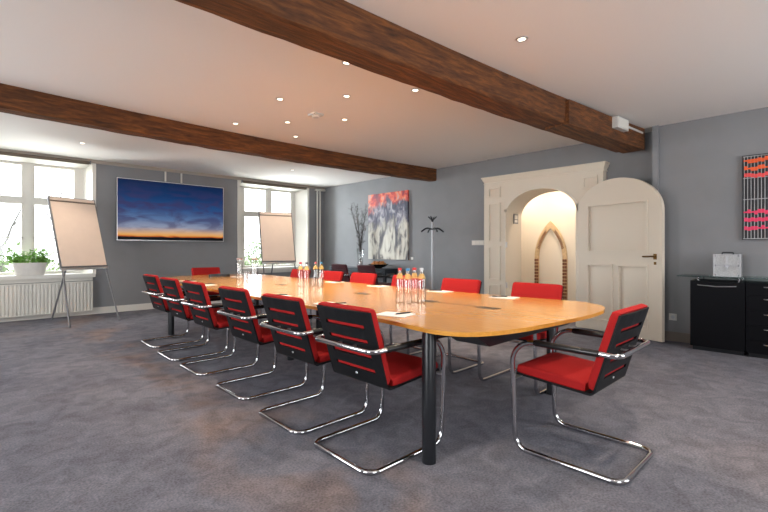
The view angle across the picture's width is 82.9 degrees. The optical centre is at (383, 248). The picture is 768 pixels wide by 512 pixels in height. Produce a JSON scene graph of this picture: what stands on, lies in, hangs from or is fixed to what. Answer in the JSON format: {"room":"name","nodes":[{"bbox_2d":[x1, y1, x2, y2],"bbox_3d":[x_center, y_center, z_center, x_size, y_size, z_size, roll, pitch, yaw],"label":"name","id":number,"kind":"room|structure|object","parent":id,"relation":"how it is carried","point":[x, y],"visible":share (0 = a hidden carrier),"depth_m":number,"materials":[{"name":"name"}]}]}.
{"room":"conference room","nodes":[
{"label":"conference room","id":0,"kind":"room"},
{"bbox_2d":[0,164,323,307],"bbox_3d":[-4.993,-0.210,8.121,9.900,2.720,0.420,0,0,-44],"label":"wall","id":1,"kind":"structure","parent":0,"point":[128,261],"depth_m":8.40,"materials":[{"name":"grey paint"}]},
{"bbox_2d":[0,281,92,317],"bbox_3d":[-5.722,0.818,7.052,1.677,0.520,0.104,0,0,-44],"label":"radiator","id":2,"kind":"object","parent":1,"relation":"attached to","point":[29,299],"visible":0.93,"depth_m":7.13,"materials":[{"name":"white metal"}]},
{"bbox_2d":[0,155,95,283],"bbox_3d":[-5.868,-0.485,7.178,1.840,2.070,0.480,0,0,-44],"label":"window","id":3,"kind":"structure","parent":1,"relation":"in","point":[84,174],"depth_m":7.32,"materials":[{"name":"grey paint"}]},
{"bbox_2d":[12,262,47,275],"bbox_3d":[-5.753,0.324,7.074,0.450,0.200,0.164,0,0,-44],"label":"planter","id":4,"kind":"object","parent":3,"relation":"on","point":[20,269],"visible":0.97,"depth_m":7.01,"materials":[{"name":"ceramic"}]},
{"bbox_2d":[0,250,34,263],"bbox_3d":[-5.879,0.136,6.975,0.514,0.276,0.250,0,0,-44],"label":"potted plant","id":5,"kind":"object","parent":4,"relation":"in","point":[15,258],"visible":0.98,"depth_m":6.96,"materials":[{"name":"green plant"}]},
{"bbox_2d":[28,249,54,263],"bbox_3d":[-5.635,0.124,7.159,0.365,0.264,0.232,0,0,-28],"label":"potted plant","id":6,"kind":"object","parent":4,"relation":"in","point":[41,258],"visible":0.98,"depth_m":7.15,"materials":[{"name":"green plant"}]},
{"bbox_2d":[0,151,90,164],"bbox_3d":[-5.751,-1.508,7.049,1.680,0.068,0.065,0,0,-44],"label":"roller blind","id":7,"kind":"object","parent":3,"relation":"attached to","point":[1,152],"visible":1,"depth_m":7.17,"materials":[{"name":"white fabric"}]},
{"bbox_2d":[0,298,253,321],"bbox_3d":[-4.855,1.093,7.950,9.260,0.115,0.018,0,0,-44],"label":"baseboard","id":8,"kind":"structure","parent":1,"relation":"attached to","point":[121,308],"depth_m":7.72,"materials":[{"name":"grey paint"}]},
{"bbox_2d":[0,148,324,189],"bbox_3d":[-4.842,-1.542,7.936,9.260,0.055,0.055,0,0,-44],"label":"trim","id":9,"kind":"structure","parent":1,"relation":"attached to","point":[4,150],"depth_m":8.40,"materials":[{"name":"beige paint"}]},
{"bbox_2d":[116,177,223,240],"bbox_3d":[-4.146,-0.728,8.576,1.976,1.136,0.100,0,0,-44],"label":"television","id":10,"kind":"object","parent":1,"relation":"attached to","point":[147,210],"visible":1,"depth_m":8.44,"materials":[{"name":"blue glass"}]},
{"bbox_2d":[237,180,309,273],"bbox_3d":[-2.642,-0.482,10.294,1.870,2.064,0.480,0,0,-44],"label":"window","id":11,"kind":"structure","parent":1,"relation":"in","point":[298,198],"depth_m":10.46,"materials":[{"name":"grey paint"}]},
{"bbox_2d":[241,180,306,189],"bbox_3d":[-2.528,-1.490,10.161,1.680,0.068,0.065,0,0,-44],"label":"roller blind","id":12,"kind":"object","parent":11,"relation":"attached to","point":[242,181],"visible":1,"depth_m":10.08,"materials":[{"name":"grey metal"}]},
{"bbox_2d":[316,191,317,278],"bbox_3d":[-1.688,-0.180,10.968,0.052,2.660,0.075,0,0,-44],"label":"pipe","id":13,"kind":"object","parent":1,"relation":"attached to","point":[317,191],"visible":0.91,"depth_m":10.94,"materials":[{"name":"grey metal"}]},
{"bbox_2d":[319,191,320,279],"bbox_3d":[-1.627,-0.180,11.027,0.052,2.660,0.075,0,0,-44],"label":"pipe","id":14,"kind":"object","parent":1,"relation":"attached to","point":[319,191],"visible":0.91,"depth_m":11.01,"materials":[{"name":"grey metal"}]},
{"bbox_2d":[0,300,767,511],"bbox_3d":[-0.389,1.210,4.434,10.800,0.120,11.320,0,0,-44],"label":"floor","id":15,"kind":"structure","parent":0,"point":[93,419],"depth_m":2.73,"materials":[{"name":"grey carpet"}]},
{"bbox_2d":[47,196,119,327],"bbox_3d":[-4.848,0.164,6.925,1.111,1.972,0.762,0,0,31],"label":"flipchart","id":16,"kind":"object","parent":15,"relation":"on","point":[75,222],"visible":1,"depth_m":6.92,"materials":[{"name":"white paper"}]},
{"bbox_2d":[61,267,108,270],"bbox_3d":[-4.696,0.309,6.867,0.058,0.036,0.708,0,0,25],"label":"tray","id":17,"kind":"object","parent":16,"relation":"on","point":[62,268],"depth_m":6.81,"materials":[{"name":"silver metal"}]},
{"bbox_2d":[140,274,204,347],"bbox_3d":[-2.621,0.729,5.393,0.614,0.842,0.548,0,0,-44],"label":"chair","id":18,"kind":"object","parent":15,"relation":"on","point":[152,282],"visible":0.64,"depth_m":5.22,"materials":[{"name":"black"}]},
{"bbox_2d":[144,274,168,309],"bbox_3d":[-2.761,0.516,5.258,0.160,0.418,0.464,0,0,-44],"label":"cushion","id":19,"kind":"object","parent":18,"relation":"on","point":[152,282],"depth_m":5.16,"materials":[{"name":"red fabric"}]},
{"bbox_2d":[157,277,228,360],"bbox_3d":[-2.111,0.729,4.808,0.614,0.842,0.548,0,0,-44],"label":"chair","id":20,"kind":"object","parent":15,"relation":"on","point":[173,294],"visible":0.77,"depth_m":4.64,"materials":[{"name":"black fabric"}]},
{"bbox_2d":[160,277,188,317],"bbox_3d":[-2.251,0.516,4.672,0.160,0.418,0.464,0,0,-44],"label":"cushion","id":21,"kind":"object","parent":20,"relation":"on","point":[171,287],"depth_m":4.59,"materials":[{"name":"red fabric"}]},
{"bbox_2d":[188,308,221,318],"bbox_3d":[-2.046,0.703,4.871,0.385,0.073,0.464,0,0,-44],"label":"seat cushion","id":22,"kind":"object","parent":20,"relation":"on","point":[215,310],"depth_m":4.75,"materials":[{"name":"red fabric"}]},
{"bbox_2d":[191,267,219,320],"bbox_3d":[-2.796,0.729,7.071,0.548,0.842,0.614,0,0,-44],"label":"chair","id":23,"kind":"object","parent":15,"relation":"on","point":[207,270],"visible":0.15,"depth_m":7.17,"materials":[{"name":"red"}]},
{"bbox_2d":[191,267,219,274],"bbox_3d":[-2.932,0.516,7.211,0.464,0.418,0.160,0,0,-44],"label":"cushion","id":24,"kind":"object","parent":23,"relation":"on","point":[207,270],"depth_m":7.21,"materials":[{"name":"red fabric"}]},
{"bbox_2d":[207,291,218,294],"bbox_3d":[-2.734,0.703,7.006,0.464,0.073,0.385,0,0,-44],"label":"seat cushion","id":25,"kind":"object","parent":23,"relation":"on","point":[209,292],"depth_m":6.81,"materials":[{"name":"red fabric"}]},
{"bbox_2d":[179,280,260,375],"bbox_3d":[-1.623,0.729,4.288,0.614,0.842,0.548,0,0,-44],"label":"chair","id":26,"kind":"object","parent":15,"relation":"on","point":[198,300],"visible":0.81,"depth_m":4.11,"materials":[{"name":"black fabric"}]},
{"bbox_2d":[182,280,216,326],"bbox_3d":[-1.763,0.516,4.153,0.160,0.418,0.464,0,0,-44],"label":"cushion","id":27,"kind":"object","parent":26,"relation":"on","point":[196,293],"depth_m":4.07,"materials":[{"name":"red fabric"}]},
{"bbox_2d":[215,314,228,327],"bbox_3d":[-1.558,0.703,4.351,0.385,0.073,0.464,0,0,-44],"label":"seat cushion","id":28,"kind":"object","parent":26,"relation":"on","point":[221,320],"depth_m":4.11,"materials":[{"name":"red fabric"}]},
{"bbox_2d":[215,286,308,400],"bbox_3d":[-1.028,0.729,3.657,0.614,0.842,0.548,0,0,-44],"label":"chair","id":29,"kind":"object","parent":15,"relation":"on","point":[239,311],"visible":0.72,"depth_m":3.47,"materials":[{"name":"black"}]},
{"bbox_2d":[219,286,261,340],"bbox_3d":[-1.168,0.516,3.522,0.160,0.418,0.464,0,0,-44],"label":"cushion","id":30,"kind":"object","parent":29,"relation":"on","point":[237,303],"depth_m":3.45,"materials":[{"name":"red fabric"}]},
{"bbox_2d":[259,325,272,342],"bbox_3d":[-0.963,0.703,3.720,0.385,0.073,0.464,0,0,-44],"label":"seat cushion","id":31,"kind":"object","parent":29,"relation":"on","point":[266,336],"depth_m":3.47,"materials":[{"name":"red fabric"}]},
{"bbox_2d":[258,212,295,274],"bbox_3d":[-2.229,0.194,9.021,0.722,1.913,1.069,0,0,-30],"label":"flipchart","id":32,"kind":"object","parent":15,"relation":"on","point":[277,245],"visible":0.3,"depth_m":8.91,"materials":[{"name":"white paper"}]},
{"bbox_2d":[262,262,295,263],"bbox_3d":[-2.110,0.283,8.794,0.700,0.036,0.057,0,0,-30],"label":"tray","id":33,"kind":"object","parent":32,"relation":"on","point":[262,262],"depth_m":8.79,"materials":[{"name":"silver metal"}]},
{"bbox_2d":[259,269,310,321],"bbox_3d":[-1.444,0.729,6.460,0.614,0.842,0.548,0,0,-44],"label":"chair","id":34,"kind":"object","parent":15,"relation":"on","point":[298,273],"visible":0.11,"depth_m":6.55,"materials":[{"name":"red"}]},
{"bbox_2d":[290,269,310,278],"bbox_3d":[-1.304,0.516,6.596,0.160,0.418,0.464,0,0,-44],"label":"cushion","id":35,"kind":"object","parent":34,"relation":"on","point":[298,273],"depth_m":6.57,"materials":[{"name":"red fabric"}]},
{"bbox_2d":[258,293,368,434],"bbox_3d":[-0.496,0.729,3.052,0.614,0.842,0.548,0,0,-44],"label":"chair","id":36,"kind":"object","parent":15,"relation":"on","point":[288,322],"visible":0.8,"depth_m":2.87,"materials":[{"name":"black"}]},
{"bbox_2d":[262,293,317,360],"bbox_3d":[-0.636,0.516,2.917,0.160,0.418,0.464,0,0,-44],"label":"cushion","id":37,"kind":"object","parent":36,"relation":"on","point":[287,316],"depth_m":2.85,"materials":[{"name":"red fabric"}]},
{"bbox_2d":[314,337,329,362],"bbox_3d":[-0.431,0.703,3.115,0.385,0.073,0.464,0,0,-44],"label":"seat cushion","id":38,"kind":"object","parent":36,"relation":"on","point":[322,350],"depth_m":2.87,"materials":[{"name":"red fabric"}]},
{"bbox_2d":[310,270,343,336],"bbox_3d":[-0.902,0.729,5.913,0.614,0.842,0.548,0,0,-44],"label":"chair","id":39,"kind":"object","parent":15,"relation":"on","point":[325,275],"visible":0.09,"depth_m":6.00,"materials":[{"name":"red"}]},
{"bbox_2d":[320,270,343,281],"bbox_3d":[-0.762,0.516,6.048,0.160,0.418,0.464,0,0,-44],"label":"cushion","id":40,"kind":"object","parent":39,"relation":"on","point":[325,275],"depth_m":6.02,"materials":[{"name":"red fabric"}]},
{"bbox_2d":[331,264,350,281],"bbox_3d":[-0.745,0.729,9.123,0.614,0.842,0.548,0,0,-44],"label":"chair","id":41,"kind":"object","parent":15,"relation":"on","point":[335,267],"visible":0.28,"depth_m":8.87,"materials":[{"name":"black leather"}]},
{"bbox_2d":[329,266,397,282],"bbox_3d":[-0.494,0.782,9.754,0.420,0.735,1.900,0,0,-44],"label":"side table","id":42,"kind":"object","parent":15,"relation":"on","point":[384,271],"visible":0.4,"depth_m":9.18,"materials":[{"name":"black paint"}]},
{"bbox_2d":[368,264,388,267],"bbox_3d":[-0.120,0.368,9.337,0.464,0.090,0.464,0,0,-44],"label":"fruit bowl","id":43,"kind":"object","parent":42,"relation":"on","point":[375,265],"visible":0.8,"depth_m":9.17,"materials":[{"name":"black ceramic"}]},
{"bbox_2d":[350,272,377,284],"bbox_3d":[-0.437,0.729,5.417,0.614,0.842,0.548,0,0,-44],"label":"chair","id":44,"kind":"object","parent":15,"relation":"on","point":[365,278],"visible":0.08,"depth_m":5.53,"materials":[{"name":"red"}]},
{"bbox_2d":[357,265,392,285],"bbox_3d":[-0.169,0.729,8.526,0.614,0.842,0.548,0,0,-44],"label":"chair","id":45,"kind":"object","parent":15,"relation":"on","point":[361,268],"visible":0.23,"depth_m":8.35,"materials":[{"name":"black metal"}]},
{"bbox_2d":[357,265,378,284],"bbox_3d":[-0.309,0.516,8.390,0.160,0.418,0.464,0,0,-44],"label":"cushion","id":46,"kind":"object","parent":45,"relation":"on","point":[361,268],"depth_m":8.29,"materials":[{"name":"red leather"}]},
{"bbox_2d":[378,282,390,285],"bbox_3d":[-0.103,0.703,8.588,0.385,0.073,0.464,0,0,-44],"label":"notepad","id":47,"kind":"object","parent":45,"relation":"on","point":[379,283],"depth_m":8.48,"materials":[{"name":"white paper"}]},
{"bbox_2d":[314,301,445,475],"bbox_3d":[-0.035,0.729,2.569,0.614,0.842,0.548,0,0,-44],"label":"chair","id":48,"kind":"object","parent":15,"relation":"on","point":[353,337],"visible":0.94,"depth_m":2.41,"materials":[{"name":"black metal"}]},
{"bbox_2d":[318,301,389,383],"bbox_3d":[-0.175,0.516,2.433,0.160,0.418,0.464,0,0,-44],"label":"cushion","id":49,"kind":"object","parent":48,"relation":"on","point":[351,335],"depth_m":2.37,"materials":[{"name":"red fabric"}]},
{"bbox_2d":[385,351,437,385],"bbox_3d":[0.030,0.703,2.631,0.385,0.073,0.464,0,0,-44],"label":"seat cushion","id":50,"kind":"object","parent":48,"relation":"on","point":[404,369],"depth_m":2.49,"materials":[{"name":"red fabric"}]},
{"bbox_2d":[159,274,604,464],"bbox_3d":[-0.912,0.777,4.673,1.750,0.739,5.872,0,0,-44],"label":"conference table","id":51,"kind":"object","parent":15,"relation":"on","point":[474,318],"visible":0.73,"depth_m":3.00,"materials":[{"name":"orange wood"}]},
{"bbox_2d":[208,274,229,276],"bbox_3d":[-2.453,0.388,6.459,0.300,0.041,0.228,0,0,-44],"label":"phone","id":52,"kind":"object","parent":51,"relation":"on","point":[209,275],"visible":0.98,"depth_m":6.37,"materials":[{"name":"black plastic"}]},
{"bbox_2d":[376,311,414,317],"bbox_3d":[0.069,0.407,2.707,0.210,0.004,0.148,0,0,32],"label":"notepad","id":53,"kind":"object","parent":51,"relation":"on","point":[387,313],"visible":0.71,"depth_m":2.69,"materials":[{"name":"white paper"}]},
{"bbox_2d":[430,290,453,292],"bbox_3d":[0.540,0.407,4.191,0.148,0.004,0.210,0,0,-44],"label":"notepad","id":54,"kind":"object","parent":51,"relation":"on","point":[442,291],"visible":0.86,"depth_m":4.14,"materials":[{"name":"white paper"}]},
{"bbox_2d":[489,296,519,298],"bbox_3d":[1.012,0.407,3.660,0.210,0.004,0.148,0,0,40],"label":"notepad","id":55,"kind":"object","parent":51,"relation":"on","point":[507,297],"visible":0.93,"depth_m":3.63,"materials":[{"name":"white paper"}]},
{"bbox_2d":[450,323,568,346],"bbox_3d":[0.826,0.477,2.730,1.260,0.089,0.220,0,0,-44],"label":"cable tray","id":56,"kind":"object","parent":51,"relation":"on","point":[488,341],"depth_m":2.41,"materials":[{"name":"black metal"}]},
{"bbox_2d":[386,275,424,354],"bbox_3d":[0.098,0.729,4.863,0.614,0.842,0.548,0,0,-44],"label":"chair","id":57,"kind":"object","parent":15,"relation":"on","point":[401,280],"visible":0.16,"depth_m":4.96,"materials":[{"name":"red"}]},
{"bbox_2d":[391,275,423,288],"bbox_3d":[0.238,0.516,4.998,0.160,0.418,0.464,0,0,-44],"label":"cushion","id":58,"kind":"object","parent":57,"relation":"on","point":[401,280],"depth_m":4.98,"materials":[{"name":"red fabric"}]},
{"bbox_2d":[421,216,443,289],"bbox_3d":[0.914,0.266,8.209,0.390,1.768,0.390,0,0,36],"label":"coat stand","id":59,"kind":"object","parent":15,"relation":"on","point":[432,228],"visible":0.75,"depth_m":8.20,"materials":[{"name":"grey metal"}]},
{"bbox_2d":[406,278,483,373],"bbox_3d":[0.619,0.729,4.324,0.614,0.842,0.548,0,0,-44],"label":"chair","id":60,"kind":"object","parent":15,"relation":"on","point":[448,284],"visible":0.22,"depth_m":4.39,"materials":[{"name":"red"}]},
{"bbox_2d":[441,278,480,293],"bbox_3d":[0.759,0.516,4.459,0.160,0.418,0.464,0,0,-44],"label":"cushion","id":61,"kind":"object","parent":60,"relation":"on","point":[448,284],"depth_m":4.45,"materials":[{"name":"red fabric"}]},
{"bbox_2d":[477,282,563,395],"bbox_3d":[1.196,0.729,3.741,0.614,0.842,0.548,0,0,-44],"label":"chair","id":62,"kind":"object","parent":15,"relation":"on","point":[519,289],"visible":0.24,"depth_m":3.79,"materials":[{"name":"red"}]},
{"bbox_2d":[519,331,545,339],"bbox_3d":[1.131,0.703,3.678,0.385,0.073,0.464,0,0,-44],"label":"seat cushion","id":63,"kind":"object","parent":62,"relation":"on","point":[542,335],"depth_m":3.45,"materials":[{"name":"red fabric"}]},
{"bbox_2d":[511,282,562,328],"bbox_3d":[1.336,0.516,3.876,0.160,0.418,0.464,0,0,-44],"label":"cushion","id":64,"kind":"object","parent":62,"relation":"on","point":[519,289],"depth_m":3.87,"materials":[{"name":"red fabric"}]},
{"bbox_2d":[510,304,653,484],"bbox_3d":[1.129,0.729,2.480,0.548,0.842,0.614,0,0,-44],"label":"chair","id":65,"kind":"object","parent":15,"relation":"on","point":[620,337],"visible":1,"depth_m":2.36,"materials":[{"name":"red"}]},
{"bbox_2d":[517,352,594,390],"bbox_3d":[1.067,0.703,2.545,0.464,0.073,0.385,0,0,-44],"label":"seat cushion","id":66,"kind":"object","parent":65,"relation":"on","point":[572,373],"depth_m":2.45,"materials":[{"name":"red fabric"}]},
{"bbox_2d":[588,304,647,389],"bbox_3d":[1.265,0.516,2.339,0.464,0.418,0.160,0,0,-44],"label":"chair back","id":67,"kind":"object","parent":65,"relation":"on","point":[624,326],"depth_m":2.23,"materials":[{"name":"red fabric"}]},
{"bbox_2d":[690,279,748,355],"bbox_3d":[3.810,0.755,4.941,0.424,0.790,0.492,0,0,-44],"label":"base cabinet","id":68,"kind":"object","parent":15,"relation":"on","point":[717,307],"visible":0.98,"depth_m":4.82,"materials":[{"name":"black laminate"}]},
{"bbox_2d":[681,274,767,281],"bbox_3d":[3.952,0.333,4.804,0.390,0.054,1.140,0,0,-44],"label":"glass shelf","id":69,"kind":"object","parent":68,"relation":"on","point":[742,278],"visible":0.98,"depth_m":4.85,"materials":[{"name":"clear glass"}]},
{"bbox_2d":[713,252,742,276],"bbox_3d":[3.872,0.170,4.899,0.244,0.274,0.187,0,0,44],"label":"case","id":70,"kind":"object","parent":69,"relation":"on","point":[728,265],"visible":0.98,"depth_m":4.84,"materials":[{"name":"grey metal"}]},
{"bbox_2d":[746,281,767,358],"bbox_3d":[4.159,0.755,4.584,0.418,0.790,0.495,0,0,-44],"label":"base cabinet","id":71,"kind":"object","parent":15,"relation":"on","point":[756,291],"visible":1,"depth_m":4.58,"materials":[{"name":"black laminate"}]},
{"bbox_2d":[0,0,767,187],"bbox_3d":[-0.957,-1.645,3.942,9.900,0.150,12.000,0,0,-44],"label":"ceiling","id":72,"kind":"structure","parent":0,"point":[647,64],"depth_m":3.94,"materials":[{"name":"white paint"}]},
{"bbox_2d":[0,83,436,181],"bbox_3d":[-2.383,-1.456,5.380,0.574,0.247,9.275,0,0,44],"label":"beam","id":73,"kind":"structure","parent":72,"relation":"attached to","point":[14,100],"depth_m":5.36,"materials":[{"name":"brown wood"}]},
{"bbox_2d":[308,112,323,118],"bbox_3d":[-0.792,-1.549,5.060,0.130,0.042,0.130,0,0,-44],"label":"smoke detector","id":74,"kind":"object","parent":72,"relation":"attached to","point":[316,115],"visible":1,"depth_m":5.03,"materials":[{"name":"grey plastic"}]},
{"bbox_2d":[516,36,527,41],"bbox_3d":[1.031,-1.567,3.252,0.092,0.006,0.092,0,0,-44],"label":"recessed light","id":75,"kind":"object","parent":72,"relation":"in","point":[521,38],"visible":1,"depth_m":3.25,"materials":[{"name":"silver metal"}]},
{"bbox_2d":[324,132,651,293],"bbox_3d":[1.177,-0.210,8.588,0.375,2.720,7.480,0,0,-44],"label":"wall","id":76,"kind":"structure","parent":0,"point":[456,197],"depth_m":8.35,"materials":[{"name":"grey paint"}]},
{"bbox_2d":[368,190,408,259],"bbox_3d":[0.080,-0.500,9.475,0.039,1.450,1.220,0,0,-44],"label":"abstract painting","id":77,"kind":"object","parent":76,"relation":"attached to","point":[388,213],"visible":1,"depth_m":9.41,"materials":[{"name":"paint"}]},
{"bbox_2d":[472,240,483,244],"bbox_3d":[1.694,-0.117,7.821,0.016,0.074,0.232,0,0,-44],"label":"wall switch","id":78,"kind":"object","parent":76,"relation":"attached to","point":[474,242],"visible":1,"depth_m":7.82,"materials":[{"name":"grey plastic"}]},
{"bbox_2d":[513,214,517,223],"bbox_3d":[2.257,-0.515,7.452,0.150,0.170,0.014,0,0,-44],"label":"intercom","id":79,"kind":"object","parent":76,"relation":"attached to","point":[515,216],"visible":1,"depth_m":7.43,"materials":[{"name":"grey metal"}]},
{"bbox_2d":[481,161,609,327],"bbox_3d":[2.586,-0.040,6.998,0.557,2.380,2.030,0,0,-44],"label":"trim","id":80,"kind":"structure","parent":76,"relation":"attached to","point":[507,195],"depth_m":7.26,"materials":[{"name":"beige paint"}]},
{"bbox_2d":[576,178,664,341],"bbox_3d":[3.147,0.091,5.880,0.159,2.093,1.246,0,0,-24],"label":"door","id":81,"kind":"structure","parent":76,"relation":"in","point":[621,221],"depth_m":5.78,"materials":[{"name":"beige paint"}]},
{"bbox_2d":[521,192,575,300],"bbox_3d":[3.032,-0.200,7.585,0.900,2.700,4.500,0,0,-44],"label":"wall","id":82,"kind":"structure","parent":0,"point":[559,208],"depth_m":8.00,"materials":[{"name":"beige paint"}]},
{"bbox_2d":[534,221,567,299],"bbox_3d":[3.055,0.318,7.975,0.045,1.665,0.610,0,0,-44],"label":"trim","id":83,"kind":"structure","parent":82,"relation":"attached to","point":[550,225],"depth_m":7.86,"materials":[{"name":"stone"}]},
{"bbox_2d":[659,107,767,333],"bbox_3d":[5.017,-0.210,4.442,0.610,2.720,3.820,0,0,-44],"label":"wall","id":84,"kind":"structure","parent":0,"point":[700,160],"depth_m":5.22,"materials":[{"name":"grey paint"}]},
{"bbox_2d":[175,0,644,152],"bbox_3d":[-0.148,-1.446,2.897,9.023,0.269,0.483,0,0,-41],"label":"ceiling beam","id":85,"kind":"structure","parent":84,"relation":"attached to","point":[342,30],"depth_m":3.06,"materials":[{"name":"brown wood"}]},
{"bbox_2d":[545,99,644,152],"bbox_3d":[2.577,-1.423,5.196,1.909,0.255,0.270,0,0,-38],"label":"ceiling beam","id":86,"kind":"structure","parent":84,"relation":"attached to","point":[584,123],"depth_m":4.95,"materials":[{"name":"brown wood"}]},
{"bbox_2d":[612,116,642,133],"bbox_3d":[3.031,-1.485,5.355,0.870,0.130,0.087,0,0,-39],"label":"emergency light","id":87,"kind":"object","parent":86,"relation":"attached to","point":[619,123],"visible":1,"depth_m":5.13,"materials":[{"name":"grey plastic"}]},
{"bbox_2d":[619,117,628,129],"bbox_3d":[2.834,-1.485,5.145,0.260,0.100,0.008,0,0,-39],"label":"diffuser","id":88,"kind":"object","parent":87,"relation":"attached to","point":[623,123],"depth_m":5.15,"materials":[{"name":"grey paint"}]},
{"bbox_2d":[652,125,658,191],"bbox_3d":[3.476,-0.210,5.564,0.050,2.720,0.065,0,0,-44],"label":"trim","id":89,"kind":"structure","parent":84,"relation":"attached to","point":[655,129],"depth_m":5.54,"materials":[{"name":"grey paint"}]},
{"bbox_2d":[669,313,676,320],"bbox_3d":[3.615,0.850,5.444,0.015,0.082,0.082,0,0,-44],"label":"power outlet","id":90,"kind":"object","parent":84,"relation":"attached to","point":[671,316],"visible":1,"depth_m":5.44,"materials":[{"name":"grey plastic"}]},
{"bbox_2d":[665,331,689,342],"bbox_3d":[4.816,1.093,4.199,0.018,0.115,3.750,0,0,-44],"label":"baseboard","id":91,"kind":"structure","parent":84,"relation":"attached to","point":[669,335],"depth_m":5.40,"materials":[{"name":"grey wood"}]},
{"bbox_2d":[742,153,767,239],"bbox_3d":[4.295,-0.580,4.724,0.037,0.950,0.630,0,0,-44],"label":"artwork","id":92,"kind":"object","parent":84,"relation":"attached to","point":[754,167],"visible":1,"depth_m":4.87,"materials":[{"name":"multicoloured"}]},
{"label":"outside","id":93,"kind":"structure","parent":0,"visible":0},
{"bbox_2d":[5,257,275,271],"bbox_3d":[-23.927,1.700,39.173,100.000,0.100,70.400,0,0,-44],"label":"ground","id":94,"kind":"structure","parent":93,"point":[246,258],"depth_m":46.31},
{"bbox_2d":[0,241,59,271],"bbox_3d":[-11.054,0.736,12.904,4.820,1.976,2.064,0,0,-44],"label":"shrub","id":95,"kind":"object","parent":94,"relation":"on","point":[8,250],"visible":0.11,"depth_m":13.03,"materials":[{"name":"green plant"}]},
{"bbox_2d":[0,163,62,271],"bbox_3d":[-16.698,-1.950,18.905,3.601,7.224,5.185,0,0,38],"label":"bare tree","id":96,"kind":"object","parent":94,"relation":"on","point":[14,223],"visible":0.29,"depth_m":18.68,"materials":[{"name":"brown plant"}]},
{"bbox_2d":[36,168,73,219],"bbox_3d":[-16.690,-2.268,22.648,7.070,7.859,3.668,0,0,15],"label":"bare tree","id":97,"kind":"object","parent":94,"relation":"on","point":[44,168],"visible":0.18,"depth_m":22.16,"materials":[{"name":"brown plant"}]},
{"bbox_2d":[245,242,279,264],"bbox_3d":[-5.538,0.685,18.952,3.200,2.076,2.062,0,0,-44],"label":"shrub","id":98,"kind":"object","parent":94,"relation":"on","point":[258,244],"visible":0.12,"depth_m":18.74,"materials":[{"name":"green plant"}]},
{"bbox_2d":[252,191,288,264],"bbox_3d":[-5.404,-2.490,28.508,7.089,8.293,4.539,0,0,-9],"label":"bare tree","id":99,"kind":"object","parent":94,"relation":"on","point":[255,191],"visible":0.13,"depth_m":27.72,"materials":[{"name":"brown plant"}]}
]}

